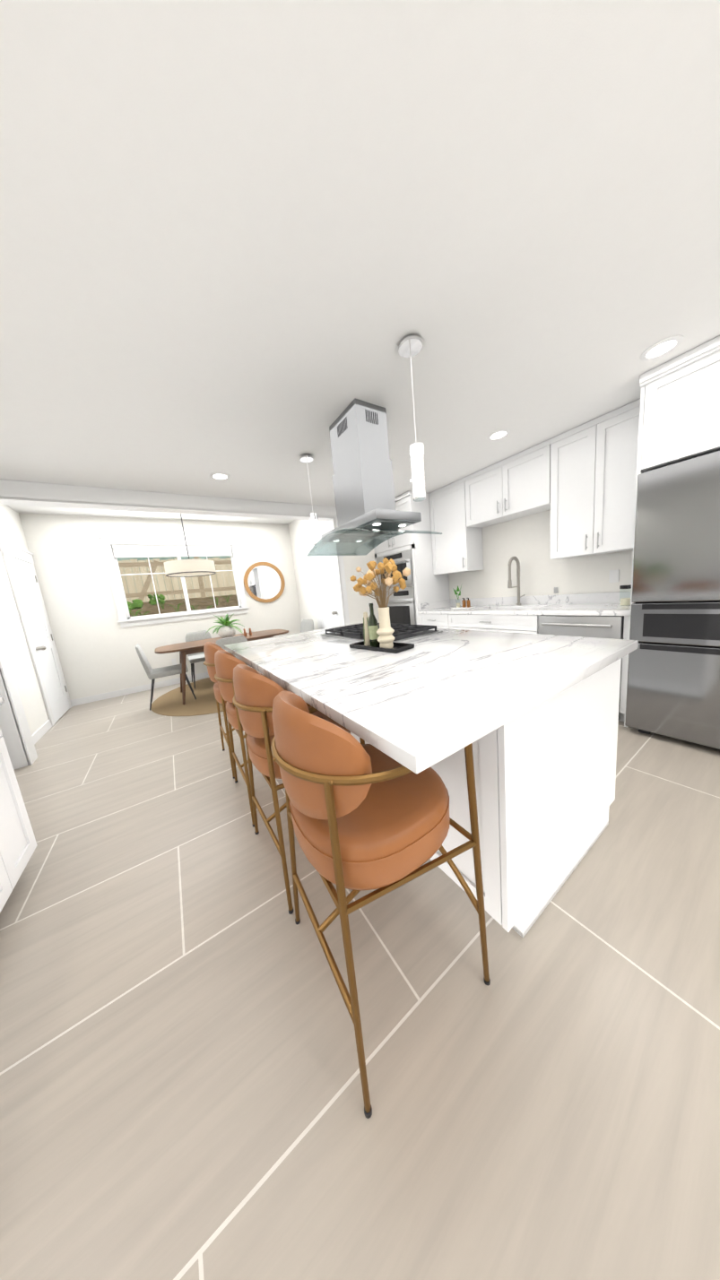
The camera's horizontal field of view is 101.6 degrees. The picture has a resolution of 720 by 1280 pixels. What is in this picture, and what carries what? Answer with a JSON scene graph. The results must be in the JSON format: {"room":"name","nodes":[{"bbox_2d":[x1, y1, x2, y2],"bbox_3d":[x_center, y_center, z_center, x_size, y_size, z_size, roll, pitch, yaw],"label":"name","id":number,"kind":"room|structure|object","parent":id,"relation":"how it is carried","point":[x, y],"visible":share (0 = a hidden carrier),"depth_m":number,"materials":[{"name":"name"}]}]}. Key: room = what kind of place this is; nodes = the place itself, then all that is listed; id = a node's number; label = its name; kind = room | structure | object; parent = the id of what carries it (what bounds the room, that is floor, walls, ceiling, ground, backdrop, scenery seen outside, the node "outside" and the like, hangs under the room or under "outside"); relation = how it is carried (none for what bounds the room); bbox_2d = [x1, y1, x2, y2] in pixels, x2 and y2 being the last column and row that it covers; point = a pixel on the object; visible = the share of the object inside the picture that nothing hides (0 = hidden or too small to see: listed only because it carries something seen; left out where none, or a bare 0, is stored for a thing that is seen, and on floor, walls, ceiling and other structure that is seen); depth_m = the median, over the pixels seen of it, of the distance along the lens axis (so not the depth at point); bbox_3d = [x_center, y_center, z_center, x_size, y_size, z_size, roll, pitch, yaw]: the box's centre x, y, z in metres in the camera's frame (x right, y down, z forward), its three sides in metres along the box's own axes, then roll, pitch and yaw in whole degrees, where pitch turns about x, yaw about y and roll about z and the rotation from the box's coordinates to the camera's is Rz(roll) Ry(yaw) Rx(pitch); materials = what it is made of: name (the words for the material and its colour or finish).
{"room":"kitchen","nodes":[
{"label":"kitchen","id":0,"kind":"room"},
{"bbox_2d":[0,504,49,735],"bbox_3d":[-1.869,-0.010,0.170,0.120,2.820,9.670,-12,11,-32],"label":"wall","id":1,"kind":"structure","parent":0,"point":[12,630],"depth_m":3.26,"materials":[{"name":"paint"}]},
{"bbox_2d":[0,538,72,726],"bbox_3d":[-4.102,-0.062,3.782,0.034,2.200,0.940,-12,11,-32],"label":"door frame","id":2,"kind":"structure","parent":1,"relation":"attached to","point":[10,549],"depth_m":3.50,"materials":[{"name":"white wood"}]},
{"bbox_2d":[8,555,69,722],"bbox_3d":[-4.072,0.004,3.817,0.098,2.030,0.710,-12,11,-32],"label":"door","id":3,"kind":"structure","parent":1,"relation":"in","point":[26,580],"depth_m":3.77,"materials":[{"name":"white wood"}]},
{"bbox_2d":[31,719,51,744],"bbox_3d":[-3.480,1.052,3.141,0.013,0.095,1.030,-12,11,-32],"label":"baseboard","id":4,"kind":"structure","parent":1,"relation":"attached to","point":[41,730],"depth_m":3.30,"materials":[{"name":"white wood"}]},
{"bbox_2d":[7,504,294,524],"bbox_3d":[-2.448,-1.974,4.071,3.740,0.100,1.990,-12,11,-32],"label":"ceiling","id":5,"kind":"structure","parent":0,"point":[39,510],"depth_m":4.44,"materials":[{"name":"paint"}]},
{"bbox_2d":[163,513,216,577],"bbox_3d":[-2.397,-1.406,4.022,0.614,1.006,0.614,-12,11,-32],"label":"light","id":6,"kind":"object","parent":5,"relation":"hanging from","point":[188,567],"visible":0.9,"depth_m":3.88,"materials":[{"name":"white fabric"}]},
{"bbox_2d":[18,513,301,700],"bbox_3d":[-2.896,-0.724,5.166,3.740,2.820,0.120,-12,11,-32],"label":"wall","id":7,"kind":"structure","parent":0,"point":[95,643],"depth_m":4.51,"materials":[{"name":"paint"}]},
{"bbox_2d":[70,666,251,706],"bbox_3d":[-2.724,0.620,5.327,3.740,0.095,0.020,-12,11,-32],"label":"baseboard","id":8,"kind":"structure","parent":7,"relation":"attached to","point":[114,694],"depth_m":4.71,"materials":[{"name":"white wood"}]},
{"bbox_2d":[97,536,249,627],"bbox_3d":[-3.015,-1.031,5.010,1.960,1.367,0.130,-12,11,-32],"label":"sliding window","id":9,"kind":"structure","parent":7,"relation":"in","point":[185,595],"depth_m":4.87,"materials":[{"name":"plastic"}]},
{"bbox_2d":[112,544,232,557],"bbox_3d":[-3.061,-1.491,4.934,1.696,0.181,0.032,-12,11,-32],"label":"window blind","id":10,"kind":"object","parent":9,"relation":"attached to","point":[139,551],"visible":1,"depth_m":4.86,"materials":[{"name":"white fabric"}]},
{"bbox_2d":[171,657,177,665],"bbox_3d":[-3.172,0.370,5.014,0.070,0.115,0.005,-12,11,-32],"label":"electrical outlet plate","id":11,"kind":"object","parent":7,"relation":"attached to","point":[174,661],"depth_m":5.01,"materials":[{"name":"plastic"}]},
{"bbox_2d":[243,562,285,602],"bbox_3d":[-1.852,-1.122,5.724,0.780,0.780,0.030,-12,11,-32],"label":"mirror","id":12,"kind":"object","parent":7,"relation":"attached to","point":[263,582],"visible":1,"depth_m":5.72,"materials":[{"name":"brown wood"}]},
{"bbox_2d":[288,519,328,630],"bbox_3d":[-0.748,-0.970,5.367,0.120,2.820,2.110,-12,11,-32],"label":"wall","id":13,"kind":"structure","parent":0,"point":[300,534],"depth_m":5.64,"materials":[{"name":"paint"}]},
{"bbox_2d":[306,536,329,629],"bbox_3d":[-0.569,-0.621,5.050,0.034,2.200,0.990,-12,11,-32],"label":"door frame","id":14,"kind":"structure","parent":13,"relation":"attached to","point":[310,545],"depth_m":5.31,"materials":[{"name":"white wood"}]},
{"bbox_2d":[311,544,339,629],"bbox_3d":[-0.589,-0.543,5.044,0.098,2.030,0.746,-12,11,-32],"label":"door","id":15,"kind":"structure","parent":13,"relation":"in","point":[324,575],"depth_m":5.01,"materials":[{"name":"white wood"}]},
{"bbox_2d":[0,668,719,1279],"bbox_3d":[0.350,0.989,1.737,5.490,0.080,10.030,-12,11,-32],"label":"floor","id":16,"kind":"structure","parent":0,"point":[181,1095],"depth_m":0.82,"materials":[{"name":"tile"}]},
{"bbox_2d":[0,727,37,912],"bbox_3d":[-1.827,0.827,1.081,0.628,0.875,0.618,-12,11,-32],"label":"base cabinet","id":17,"kind":"object","parent":16,"relation":"on","point":[18,844],"depth_m":1.40,"materials":[{"name":"wood"}]},
{"bbox_2d":[0,696,4,705],"bbox_3d":[-0.825,0.529,-0.547,0.656,0.037,4.402,-12,11,-32],"label":"countertop","id":18,"kind":"structure","parent":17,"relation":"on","point":[2,701],"depth_m":1.44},
{"bbox_2d":[151,677,225,716],"bbox_3d":[-1.938,0.719,4.509,2.110,0.010,2.110,-12,11,-32],"label":"round jute rug","id":19,"kind":"object","parent":16,"relation":"on","point":[169,704],"visible":0.46,"depth_m":3.98,"materials":[{"name":"beige wicker"}]},
{"bbox_2d":[135,644,196,710],"bbox_3d":[-2.641,0.433,4.016,0.549,0.841,0.444,-12,11,-32],"label":"dining chair","id":20,"kind":"object","parent":19,"relation":"on","point":[152,674],"visible":0.9,"depth_m":3.83,"materials":[{"name":"grey fabric"}]},
{"bbox_2d":[185,630,211,688],"bbox_3d":[-2.595,0.289,4.871,0.444,0.841,0.549,-12,11,-32],"label":"dining chair","id":21,"kind":"object","parent":19,"relation":"on","point":[194,658],"visible":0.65,"depth_m":4.94,"materials":[{"name":"grey fabric"}]},
{"bbox_2d":[154,629,288,704],"bbox_3d":[-1.969,0.343,4.476,1.800,0.738,0.850,-12,11,-32],"label":"dining table","id":22,"kind":"object","parent":19,"relation":"on","point":[185,649],"visible":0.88,"depth_m":4.09,"materials":[{"name":"brown wood"}]},
{"bbox_2d":[206,614,242,638],"bbox_3d":[-2.029,-0.208,4.441,0.559,0.363,0.441,-12,11,-32],"label":"potted plant","id":23,"kind":"object","parent":22,"relation":"on","point":[227,629],"visible":0.98,"depth_m":4.39,"materials":[{"name":"plant"}]},
{"bbox_2d":[243,628,251,636],"bbox_3d":[-1.736,-0.125,4.537,0.128,0.112,0.048,-6,9,-3],"label":"shakers","id":24,"kind":"object","parent":22,"relation":"on","point":[245,633],"visible":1,"depth_m":4.52,"materials":[{"name":"brown wood"}]},
{"bbox_2d":[215,635,250,666],"bbox_3d":[-1.700,0.356,3.912,0.444,0.841,0.549,-12,11,-32],"label":"dining chair","id":25,"kind":"object","parent":19,"relation":"on","point":[221,643],"visible":0.31,"depth_m":3.62,"materials":[{"name":"grey fabric"}]},
{"bbox_2d":[300,619,313,632],"bbox_3d":[-1.102,0.075,5.269,0.444,0.841,0.549,4,13,45],"label":"dining chair","id":26,"kind":"object","parent":19,"relation":"on","point":[307,625],"visible":0.4,"depth_m":5.35,"materials":[{"name":"grey fabric"}]},
{"bbox_2d":[203,641,264,778],"bbox_3d":[-0.932,0.469,2.389,0.504,0.984,0.549,-11,11,-32],"label":"counter stool","id":27,"kind":"object","parent":16,"relation":"on","point":[211,649],"visible":0.38,"depth_m":2.15,"materials":[{"name":"orange leather"}]},
{"bbox_2d":[213,649,287,826],"bbox_3d":[-0.616,0.515,1.911,0.504,0.984,0.549,-12,11,-32],"label":"counter stool","id":28,"kind":"object","parent":16,"relation":"on","point":[226,663],"visible":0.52,"depth_m":1.66,"materials":[{"name":"orange leather"}]},
{"bbox_2d":[232,664,364,914],"bbox_3d":[-0.299,0.562,1.433,0.504,0.984,0.549,-12,11,-33],"label":"counter stool","id":29,"kind":"object","parent":16,"relation":"on","point":[256,693],"visible":0.5,"depth_m":1.18,"materials":[{"name":"orange leather"}]},
{"bbox_2d":[270,690,490,1118],"bbox_3d":[0.017,0.608,0.956,0.504,0.984,0.549,-11,11,-30],"label":"counter stool","id":30,"kind":"object","parent":16,"relation":"on","point":[364,817],"visible":0.92,"depth_m":0.73,"materials":[{"name":"orange leather"}]},
{"bbox_2d":[373,491,449,624],"bbox_3d":[0.779,-0.784,4.458,0.672,2.446,0.864,-12,11,-32],"label":"tall cabinet","id":31,"kind":"object","parent":16,"relation":"on","point":[412,551],"depth_m":4.02,"materials":[{"name":"white wood"}]},
{"bbox_2d":[416,612,441,628],"bbox_3d":[1.259,0.044,3.997,0.648,0.875,0.561,-12,11,-32],"label":"base cabinet","id":32,"kind":"object","parent":16,"relation":"on","point":[428,618],"depth_m":3.81,"materials":[{"name":"white wood"}]},
{"bbox_2d":[273,658,621,937],"bbox_3d":[0.230,0.460,2.081,1.008,0.872,2.220,-12,11,-32],"label":"kitchen island","id":33,"kind":"object","parent":16,"relation":"on","point":[532,719],"depth_m":1.05,"materials":[{"name":"wood"}]},
{"bbox_2d":[224,622,638,773],"bbox_3d":[0.043,0.042,1.910,1.364,0.040,2.310,-12,11,-32],"label":"island countertop","id":34,"kind":"structure","parent":33,"relation":"on","point":[420,705],"depth_m":1.08,"materials":[{"name":"white stone"}]},
{"bbox_2d":[349,640,414,653],"bbox_3d":[0.117,0.035,1.712,0.150,0.022,0.380,-14,12,-40],"label":"tray","id":35,"kind":"object","parent":34,"relation":"on","point":[397,647],"visible":0.73,"depth_m":1.65,"materials":[{"name":"black metal"}]},
{"bbox_2d":[363,611,370,645],"bbox_3d":[0.041,-0.071,1.796,0.061,0.205,0.060,-12,11,-32],"label":"mill","id":36,"kind":"object","parent":35,"relation":"on","point":[366,629],"visible":0.77,"depth_m":1.78,"materials":[{"name":"beige ceramic"}]},
{"bbox_2d":[367,603,379,647],"bbox_3d":[0.076,-0.089,1.727,0.057,0.255,0.057,-12,11,-32],"label":"olive oil bottle","id":37,"kind":"object","parent":35,"relation":"on","point":[372,623],"visible":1,"depth_m":1.71,"materials":[{"name":"green glass"}]},
{"bbox_2d":[350,557,410,648],"bbox_3d":[0.117,-0.209,1.680,0.298,0.499,0.354,-12,11,-32],"label":"vase","id":38,"kind":"object","parent":35,"relation":"on","point":[384,632],"visible":0.98,"depth_m":1.62,"materials":[{"name":"beige ceramic"}]},
{"bbox_2d":[441,612,538,633],"bbox_3d":[1.649,0.101,3.407,0.648,0.875,1.101,-12,11,-32],"label":"base cabinet","id":39,"kind":"object","parent":16,"relation":"on","point":[511,622],"depth_m":3.13,"materials":[{"name":"white wood"}]},
{"bbox_2d":[423,601,634,615],"bbox_3d":[1.660,-0.338,3.244,0.656,0.037,2.190,-12,11,-32],"label":"countertop","id":40,"kind":"structure","parent":39,"relation":"on","point":[598,608],"depth_m":2.73,"materials":[{"name":"white stone"}]},
{"bbox_2d":[450,585,475,608],"bbox_3d":[1.294,-0.558,3.709,0.140,0.316,0.260,-12,11,-32],"label":"tray","id":41,"kind":"object","parent":40,"relation":"on","point":[467,602],"visible":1,"depth_m":3.69,"materials":[{"name":"white ceramic"}]},
{"bbox_2d":[507,556,524,605],"bbox_3d":[1.759,-0.657,3.307,0.228,0.551,0.101,-12,11,-32],"label":"faucet","id":42,"kind":"object","parent":40,"relation":"on","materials":[{"name":"silver metal"}]},
{"bbox_2d":[619,584,631,605],"bbox_3d":[2.259,-0.381,2.488,0.094,0.170,0.094,-12,11,-32],"label":"jar","id":43,"kind":"object","parent":40,"relation":"on","point":[624,601],"visible":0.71,"depth_m":2.47,"materials":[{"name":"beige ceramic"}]},
{"bbox_2d":[527,615,630,726],"bbox_3d":[2.109,0.171,2.711,0.651,0.870,0.706,-12,11,-32],"label":"base cabinet","id":44,"kind":"object","parent":16,"relation":"on","point":[599,627],"depth_m":2.37,"materials":[{"name":"white wood"}]},
{"bbox_2d":[538,607,647,721],"bbox_3d":[2.075,0.171,2.669,0.652,0.850,0.595,-12,11,-32],"label":"dishwasher","id":45,"kind":"object","parent":44,"relation":"in","point":[599,626],"depth_m":2.39,"materials":[{"name":"silver metal"}]},
{"bbox_2d":[624,450,719,749],"bbox_3d":[2.470,-0.222,1.905,0.758,1.830,0.903,-12,11,-32],"label":"refrigerator","id":46,"kind":"object","parent":16,"relation":"on","point":[673,681],"visible":0.88,"depth_m":1.89,"materials":[{"name":"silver metal"}]},
{"bbox_2d":[0,0,719,507],"bbox_3d":[0.682,-1.420,0.453,4.890,0.100,7.320,-12,11,-32],"label":"ceiling","id":47,"kind":"structure","parent":0,"point":[247,246],"depth_m":0.99,"materials":[{"name":"paint"}]},
{"bbox_2d":[209,472,230,480],"bbox_3d":[-1.321,-1.544,2.772,0.175,0.007,0.175,-4,9,12],"label":"recessed light","id":48,"kind":"object","parent":47,"relation":"in","point":[221,476],"depth_m":2.77,"materials":[{"name":"white plastic"}]},
{"bbox_2d":[299,454,319,545],"bbox_3d":[-0.429,-1.231,2.611,0.120,0.743,0.120,-12,11,-32],"label":"crystal pendant light","id":49,"kind":"object","parent":47,"relation":"hanging from","point":[313,516],"visible":0.94,"depth_m":2.61,"materials":[{"name":"silver metal"}]},
{"bbox_2d":[307,398,441,556],"bbox_3d":[0.018,-1.131,2.134,0.600,0.873,0.900,-12,11,-32],"label":"range hood","id":50,"kind":"object","parent":47,"relation":"attached to","point":[367,513],"visible":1,"depth_m":1.99,"materials":[{"name":"silver metal"}]},
{"bbox_2d":[397,334,425,501],"bbox_3d":[0.286,-1.126,1.530,0.120,0.743,0.120,-12,11,-32],"label":"crystal pendant light","id":51,"kind":"object","parent":47,"relation":"hanging from","point":[410,346],"visible":1,"depth_m":1.53,"materials":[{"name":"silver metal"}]},
{"bbox_2d":[486,428,510,440],"bbox_3d":[1.182,-1.750,2.508,0.175,0.007,0.175,-4,9,12],"label":"recessed light","id":52,"kind":"object","parent":47,"relation":"in","point":[497,435],"depth_m":2.50,"materials":[{"name":"white plastic"}]},
{"bbox_2d":[640,335,683,361],"bbox_3d":[1.727,-1.670,1.685,0.175,0.007,0.175,-4,9,12],"label":"recessed light","id":53,"kind":"object","parent":47,"relation":"in","point":[661,348],"depth_m":1.68,"materials":[{"name":"white plastic"}]},
{"bbox_2d":[341,542,379,624],"bbox_3d":[-1.258,-0.650,3.719,4.890,2.820,0.120,-12,11,-32],"label":"wall","id":54,"kind":"structure","parent":0,"point":[358,605],"depth_m":4.44,"materials":[{"name":"paint"}]},
{"bbox_2d":[0,479,349,769],"bbox_3d":[-1.716,-0.370,3.442,3.736,2.448,0.160,-12,11,-32],"label":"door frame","id":55,"kind":"structure","parent":54,"relation":"attached to","point":[18,738],"depth_m":2.81,"materials":[{"name":"white paint"}]},
{"bbox_2d":[448,510,632,599],"bbox_3d":[2.866,-0.774,1.961,0.120,2.820,7.560,-12,11,-32],"label":"wall","id":56,"kind":"structure","parent":0,"point":[525,540],"depth_m":3.27,"materials":[{"name":"paint"}]},
{"bbox_2d":[420,597,449,612],"bbox_3d":[1.072,-0.496,4.146,0.577,0.100,0.020,-12,11,-32],"label":"backsplash","id":57,"kind":"structure","parent":56,"relation":"attached to","point":[423,604],"depth_m":4.10,"materials":[{"name":"white stone"}]},
{"bbox_2d":[427,477,483,576],"bbox_3d":[1.252,-1.431,3.848,0.319,1.070,0.558,-12,11,-32],"label":"upper cabinet","id":58,"kind":"object","parent":56,"relation":"attached to","point":[458,549],"depth_m":3.72,"materials":[{"name":"white wood"}]},
{"bbox_2d":[463,439,549,529],"bbox_3d":[1.636,-1.623,3.188,0.319,0.555,0.926,-12,11,-32],"label":"upper cabinet","id":59,"kind":"object","parent":56,"relation":"attached to","point":[517,486],"depth_m":3.06,"materials":[{"name":"white wood"}]},
{"bbox_2d":[449,590,631,605],"bbox_3d":[1.917,-0.459,3.403,0.020,0.100,2.190,-12,11,-32],"label":"backsplash","id":60,"kind":"structure","parent":56,"relation":"attached to","point":[557,599],"depth_m":3.13,"materials":[{"name":"white stone"}]},
{"bbox_2d":[553,587,558,593],"bbox_3d":[2.089,-0.532,3.130,0.006,0.060,0.040,-12,11,-32],"label":"electrical outlet plate","id":61,"kind":"object","parent":56,"relation":"attached to","point":[556,589],"depth_m":3.13,"materials":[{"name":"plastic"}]},
{"bbox_2d":[545,398,639,559],"bbox_3d":[2.107,-1.305,2.557,0.319,1.070,0.688,-12,11,-32],"label":"upper cabinet","id":62,"kind":"object","parent":56,"relation":"attached to","point":[580,482],"depth_m":2.47,"materials":[{"name":"white wood"}]},
{"bbox_2d":[608,569,619,582],"bbox_3d":[2.346,-0.588,2.712,0.006,0.115,0.070,-12,11,-32],"label":"electrical outlet plate","id":63,"kind":"object","parent":56,"relation":"attached to","point":[613,576],"depth_m":2.71,"materials":[{"name":"plastic"}]},
{"bbox_2d":[635,336,719,474],"bbox_3d":[2.403,-1.454,1.739,0.648,0.576,0.926,-12,11,-32],"label":"upper cabinet","id":64,"kind":"object","parent":56,"relation":"attached to","point":[679,399],"depth_m":1.81,"materials":[{"name":"white wood"}]},
{"label":"outside","id":65,"kind":"structure","parent":0,"visible":0},
{"bbox_2d":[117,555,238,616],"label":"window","id":66,"kind":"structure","parent":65,"point":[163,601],"depth_m":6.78,"materials":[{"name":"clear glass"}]}
]}

